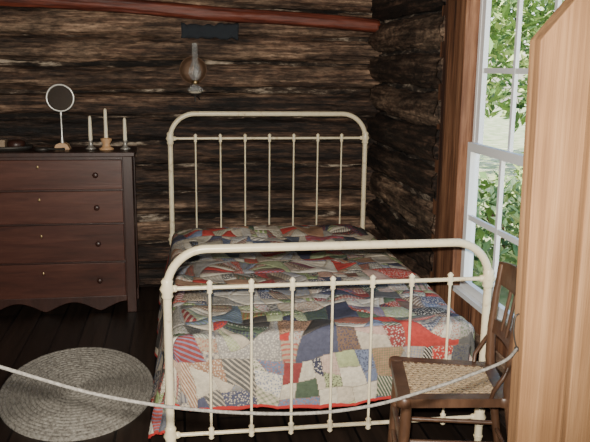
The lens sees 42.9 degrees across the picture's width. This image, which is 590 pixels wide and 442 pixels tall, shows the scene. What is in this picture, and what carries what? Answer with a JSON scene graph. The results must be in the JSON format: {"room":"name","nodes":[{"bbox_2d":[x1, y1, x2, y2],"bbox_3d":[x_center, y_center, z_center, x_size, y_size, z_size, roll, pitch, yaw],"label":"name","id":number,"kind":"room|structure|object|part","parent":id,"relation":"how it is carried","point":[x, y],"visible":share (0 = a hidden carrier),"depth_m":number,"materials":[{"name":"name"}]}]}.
{"room":"log cabin bedroom","nodes":[
{"label":"log cabin bedroom","id":0,"kind":"room"},
{"bbox_2d":[0,0,381,287],"bbox_3d":[-1.297,-0.732,5.150,4.016,2.560,0.304,-1,12,-9],"label":"wall","id":1,"kind":"structure","parent":0,"point":[122,57],"depth_m":5.19,"materials":[{"name":"brown wood"}]},
{"bbox_2d":[179,43,206,101],"bbox_3d":[-0.682,-0.994,5.036,0.184,0.388,0.148,-1,12,-9],"label":"oil lamp","id":2,"kind":"object","parent":1,"relation":"attached to","point":[192,69],"visible":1,"depth_m":5.02,"materials":[{"name":"silver metal"}]},
{"bbox_2d":[181,23,238,40],"bbox_3d":[-0.571,-1.273,5.032,0.388,0.118,0.039,-1,12,-9],"label":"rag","id":3,"kind":"object","parent":1,"relation":"attached to","point":[208,31],"visible":1,"depth_m":5.03,"materials":[{"name":"grey fabric"}]},
{"bbox_2d":[0,286,506,441],"bbox_3d":[-0.806,1.163,2.346,4.065,0.080,6.720,-1,12,-9],"label":"floor","id":4,"kind":"structure","parent":0,"point":[27,333],"depth_m":3.76,"materials":[{"name":"brown wood"}]},
{"bbox_2d":[0,146,139,311],"bbox_3d":[-1.609,0.063,4.863,1.161,1.047,0.383,-1,12,-9],"label":"wooden dresser","id":5,"kind":"object","parent":4,"relation":"on","point":[69,234],"visible":1,"depth_m":4.73,"materials":[{"name":"brown wood"}]},
{"bbox_2d":[0,139,32,150],"bbox_3d":[-1.844,-0.482,4.736,0.370,0.067,0.204,-1,12,-9],"label":"tray","id":6,"kind":"object","parent":5,"relation":"on","point":[5,144],"visible":1,"depth_m":4.70,"materials":[{"name":"grey metal"}]},
{"bbox_2d":[34,147,64,150],"bbox_3d":[-1.537,-0.452,4.707,0.186,0.026,0.060,-1,12,-9],"label":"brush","id":7,"kind":"object","parent":5,"relation":"on","point":[36,148],"visible":1,"depth_m":4.69,"materials":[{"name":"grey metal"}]},
{"bbox_2d":[46,84,74,149],"bbox_3d":[-1.494,-0.667,4.794,0.178,0.413,0.080,-1,12,-9],"label":"mirror","id":8,"kind":"object","parent":5,"relation":"on","point":[60,98],"visible":0.99,"depth_m":4.77,"materials":[{"name":"black mirror"}]},
{"bbox_2d":[86,115,95,148],"bbox_3d":[-1.317,-0.575,4.830,0.068,0.222,0.068,-1,12,-9],"label":"candlestick","id":9,"kind":"object","parent":5,"relation":"on","point":[90,146],"visible":1,"depth_m":4.82,"materials":[{"name":"white wax"}]},
{"bbox_2d":[99,108,113,149],"bbox_3d":[-1.210,-0.594,4.802,0.096,0.272,0.096,-1,12,-9],"label":"candlestick","id":10,"kind":"object","parent":5,"relation":"on","point":[106,141],"visible":1,"depth_m":4.79,"materials":[{"name":"white wax"}]},
{"bbox_2d":[120,116,130,149],"bbox_3d":[-1.098,-0.571,4.845,0.068,0.212,0.068,-1,12,-9],"label":"candlestick","id":11,"kind":"object","parent":5,"relation":"on","point":[125,146],"visible":1,"depth_m":4.84,"materials":[{"name":"white wax"}]},
{"bbox_2d":[0,347,153,441],"bbox_3d":[-1.076,0.825,3.721,0.744,0.022,1.077,-1,12,-9],"label":"rag rug","id":12,"kind":"object","parent":4,"relation":"on","point":[32,408],"visible":0.89,"depth_m":3.62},
{"bbox_2d":[159,111,495,441],"bbox_3d":[-0.012,0.134,3.983,1.341,1.296,2.162,-1,12,-9],"label":"bed","id":13,"kind":"object","parent":4,"relation":"on","point":[167,288],"visible":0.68,"depth_m":3.00,"materials":[{"name":"beige metal"}]},
{"bbox_3d":[-0.171,-0.077,5.002,1.340,1.296,0.056,-1,12,-9],"label":"headboard","id":14,"kind":"part","parent":13,"relation":"part of","materials":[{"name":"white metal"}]},
{"bbox_2d":[148,224,474,438],"bbox_3d":[-0.049,0.440,4.057,1.410,0.522,2.016,-1,12,-9],"label":"patchwork quilt","id":15,"kind":"object","parent":13,"relation":"on","point":[230,308],"visible":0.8,"depth_m":3.17,"materials":[{"name":"multicoloured fabric"}]},
{"bbox_3d":[0.146,0.529,3.002,1.341,0.918,0.058,-1,12,-9],"label":"footboard","id":16,"kind":"part","parent":13,"relation":"part of","materials":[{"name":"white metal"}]},
{"bbox_2d":[387,261,516,441],"bbox_3d":[0.593,0.603,2.759,0.471,0.885,0.406,1,12,3],"label":"chair","id":17,"kind":"object","parent":4,"relation":"on","point":[497,396],"visible":0.84,"depth_m":2.76,"materials":[{"name":"brown wood"}]},
{"bbox_2d":[366,0,505,428],"bbox_3d":[1.082,-0.161,2.393,0.273,2.536,6.371,-1,12,-9],"label":"wall","id":18,"kind":"structure","parent":0,"point":[408,70],"depth_m":4.55,"materials":[{"name":"brown wood"}]},
{"bbox_2d":[429,0,506,357],"bbox_3d":[0.917,-0.283,3.194,0.105,2.450,1.780,-1,12,-9],"label":"trim","id":19,"kind":"structure","parent":18,"relation":"attached to","point":[459,48],"depth_m":3.71,"materials":[{"name":"brown wood"}]},
{"bbox_2d":[453,0,511,327],"bbox_3d":[0.935,-0.271,3.091,0.100,1.492,1.120,-1,12,-9],"label":"frame","id":20,"kind":"object","parent":18,"relation":"attached to","point":[458,289],"visible":0.21,"depth_m":3.62,"materials":[{"name":"white paint"}]},
{"bbox_2d":[460,0,561,325],"bbox_3d":[0.942,-0.276,3.096,0.054,1.445,1.080,-1,12,-9],"label":"window","id":21,"kind":"structure","parent":18,"relation":"in","point":[503,156],"depth_m":3.45,"materials":[{"name":"white paint"}]},
{"bbox_3d":[0.961,-0.603,3.027,0.024,0.775,1.070,-1,12,-9],"label":"upper sash","id":22,"kind":"part","parent":21,"relation":"part of","materials":[{"name":"white wood"}]},
{"bbox_2d":[507,0,589,441],"bbox_3d":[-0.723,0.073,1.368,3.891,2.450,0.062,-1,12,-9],"label":"door","id":23,"kind":"structure","parent":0,"point":[550,384],"depth_m":1.54,"materials":[{"name":"brown wood"}]},
{"bbox_2d":[0,313,519,415],"bbox_3d":[-0.122,0.293,1.497,1.235,0.208,0.037,-1,12,-9],"label":"rope","id":24,"kind":"object","parent":23,"relation":"attached to","point":[516,348],"visible":1,"depth_m":1.51,"materials":[{"name":"grey fabric"}]},
{"label":"outside","id":25,"kind":"structure","parent":0,"visible":0},
{"bbox_2d":[472,104,525,312],"bbox_3d":[13.064,-1.829,19.227,28.315,0.100,46.000,-1,12,-9],"label":"ground","id":26,"kind":"structure","parent":25,"point":[496,128],"depth_m":18.72,"materials":[{"name":"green plant"}]},
{"bbox_2d":[472,171,521,290],"bbox_3d":[1.885,0.114,6.727,1.684,1.071,2.240,-1,12,-9],"label":"shrub","id":27,"kind":"object","parent":26,"relation":"on","point":[510,255],"visible":0.17,"depth_m":6.34,"materials":[{"name":"green plant"}]},
{"bbox_2d":[513,152,523,191],"bbox_3d":[3.625,-0.451,8.751,2.136,1.364,2.458,-1,12,-9],"label":"shrub","id":28,"kind":"object","parent":26,"relation":"on","point":[518,171],"visible":0.02,"depth_m":9.19,"materials":[{"name":"green plant"}]},
{"bbox_2d":[485,0,553,132],"bbox_3d":[4.798,-3.918,12.856,6.546,6.420,6.570,-1,12,-9],"label":"leafy tree","id":29,"kind":"object","parent":26,"relation":"on","point":[504,105],"visible":0.15,"depth_m":12.29,"materials":[{"name":"green plant"}]},
{"bbox_2d":[485,0,563,100],"bbox_3d":[2.491,-2.225,10.066,2.671,4.175,2.640,-1,12,-9],"label":"leafy tree","id":30,"kind":"object","parent":26,"relation":"on","point":[495,41],"visible":0.21,"depth_m":9.70,"materials":[{"name":"green plant"}]}
]}

